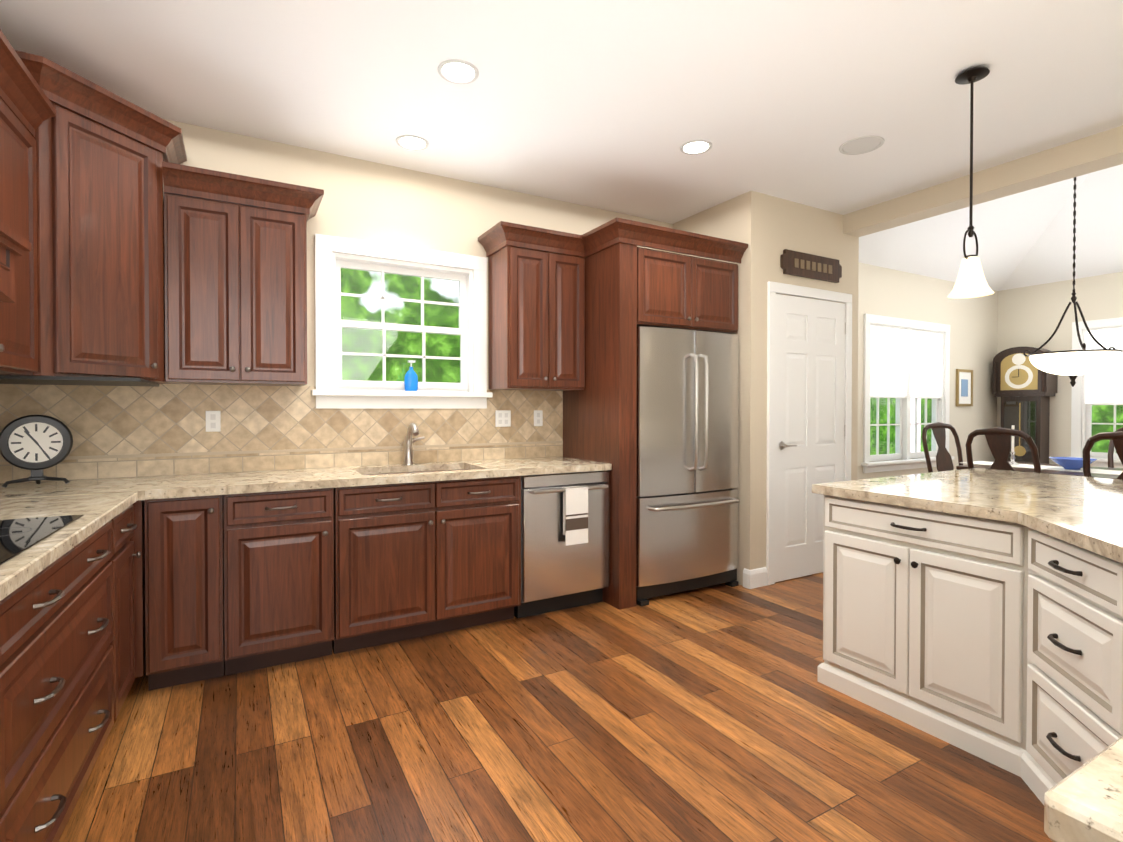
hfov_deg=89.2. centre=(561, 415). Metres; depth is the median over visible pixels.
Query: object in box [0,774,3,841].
base cabinet
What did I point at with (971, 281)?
pendant light
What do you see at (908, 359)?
nook window
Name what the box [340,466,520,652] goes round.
base cabinet
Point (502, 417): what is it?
outlet
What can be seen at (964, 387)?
picture frame
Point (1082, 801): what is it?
island countertop
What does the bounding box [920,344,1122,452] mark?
backdrop
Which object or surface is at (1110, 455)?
chair
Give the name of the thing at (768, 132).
room architecture
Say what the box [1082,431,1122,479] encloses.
chair
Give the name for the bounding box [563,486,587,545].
towel
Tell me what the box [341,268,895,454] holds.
backdrop
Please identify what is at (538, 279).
upper cabinet
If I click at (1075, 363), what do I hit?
chandelier
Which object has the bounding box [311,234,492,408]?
kitchen window
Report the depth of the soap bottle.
3.61 m
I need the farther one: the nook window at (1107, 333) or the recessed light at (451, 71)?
the nook window at (1107, 333)
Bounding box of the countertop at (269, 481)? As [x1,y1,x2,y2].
[144,458,611,501]
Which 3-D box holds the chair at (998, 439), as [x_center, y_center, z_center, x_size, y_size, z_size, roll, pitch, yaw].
[3.589,0.659,4.466,0.587,1.140,0.554,0,1,-21]
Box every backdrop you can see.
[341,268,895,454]
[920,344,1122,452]
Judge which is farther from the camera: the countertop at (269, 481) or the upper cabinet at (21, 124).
the countertop at (269, 481)
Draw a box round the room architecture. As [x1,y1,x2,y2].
[0,0,1122,588]
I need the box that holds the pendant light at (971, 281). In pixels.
[947,66,993,298]
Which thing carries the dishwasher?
on the floor
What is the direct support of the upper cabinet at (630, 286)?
attached to the kitchen
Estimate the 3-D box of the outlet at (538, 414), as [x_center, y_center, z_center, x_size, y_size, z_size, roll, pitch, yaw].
[-0.167,0.023,4.105,0.070,0.114,0.008,0,1,-29]
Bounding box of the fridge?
[636,326,738,605]
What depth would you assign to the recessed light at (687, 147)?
3.34 m
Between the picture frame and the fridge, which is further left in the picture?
the fridge
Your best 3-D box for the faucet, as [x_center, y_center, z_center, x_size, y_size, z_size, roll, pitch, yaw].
[-0.895,0.178,3.532,0.136,0.267,0.228,0,1,-29]
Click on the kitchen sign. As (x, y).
(801, 264)
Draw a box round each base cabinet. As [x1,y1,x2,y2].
[0,530,111,841]
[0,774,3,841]
[112,506,139,726]
[136,498,147,676]
[144,494,227,690]
[228,490,339,674]
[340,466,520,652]
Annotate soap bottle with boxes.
[404,360,417,390]
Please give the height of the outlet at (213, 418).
0.114 m
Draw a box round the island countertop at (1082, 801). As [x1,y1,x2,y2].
[1036,724,1122,841]
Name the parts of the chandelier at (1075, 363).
lamp shade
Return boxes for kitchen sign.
[780,249,841,282]
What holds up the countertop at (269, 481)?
on the base cabinet at (418, 559)
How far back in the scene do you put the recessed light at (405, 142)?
3.27 m
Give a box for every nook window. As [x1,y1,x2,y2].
[861,314,954,472]
[1071,317,1122,468]
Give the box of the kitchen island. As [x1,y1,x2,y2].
[812,468,1122,794]
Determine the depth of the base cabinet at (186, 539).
2.55 m
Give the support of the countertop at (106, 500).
on the base cabinet at (56, 653)
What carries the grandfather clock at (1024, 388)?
on the floor
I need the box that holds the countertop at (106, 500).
[0,476,159,629]
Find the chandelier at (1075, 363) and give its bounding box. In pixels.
[1023,177,1122,386]
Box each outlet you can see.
[206,411,220,431]
[495,410,510,426]
[534,410,542,425]
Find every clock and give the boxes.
[0,415,72,487]
[992,346,1057,463]
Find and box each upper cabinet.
[0,42,43,377]
[0,54,171,385]
[164,162,311,385]
[484,222,587,393]
[588,222,743,341]
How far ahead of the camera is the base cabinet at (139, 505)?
2.49 m
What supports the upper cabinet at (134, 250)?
attached to the kitchen
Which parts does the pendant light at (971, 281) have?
lamp shade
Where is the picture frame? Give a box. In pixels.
[956,369,972,405]
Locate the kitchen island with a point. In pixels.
(977, 612)
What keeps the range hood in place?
in the upper cabinet at (21, 124)
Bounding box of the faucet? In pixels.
[403,423,424,464]
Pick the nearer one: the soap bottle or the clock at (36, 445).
the clock at (36, 445)
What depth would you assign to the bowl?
4.73 m
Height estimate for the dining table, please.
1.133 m
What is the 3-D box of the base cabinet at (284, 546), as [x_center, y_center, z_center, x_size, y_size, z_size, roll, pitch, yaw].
[-1.495,0.797,3.006,0.482,0.875,0.621,0,1,-29]
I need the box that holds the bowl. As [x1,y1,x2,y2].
[1048,457,1097,469]
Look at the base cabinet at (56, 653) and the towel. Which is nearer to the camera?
the base cabinet at (56, 653)
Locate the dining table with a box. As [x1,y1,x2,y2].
[956,425,1122,478]
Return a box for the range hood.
[0,221,31,302]
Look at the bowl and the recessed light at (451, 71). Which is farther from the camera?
the bowl
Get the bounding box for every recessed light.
[396,135,428,150]
[438,59,478,83]
[680,140,711,154]
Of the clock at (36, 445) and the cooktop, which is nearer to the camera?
the cooktop
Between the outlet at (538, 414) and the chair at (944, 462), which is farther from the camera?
the chair at (944, 462)
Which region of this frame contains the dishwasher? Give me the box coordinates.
[514,470,608,617]
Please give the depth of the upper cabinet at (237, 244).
2.88 m
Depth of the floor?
2.13 m
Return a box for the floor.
[59,572,1052,841]
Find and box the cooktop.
[0,510,87,573]
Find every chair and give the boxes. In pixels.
[922,422,962,472]
[966,427,1040,472]
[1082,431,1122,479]
[1107,427,1122,467]
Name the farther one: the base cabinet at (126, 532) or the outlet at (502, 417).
the outlet at (502, 417)

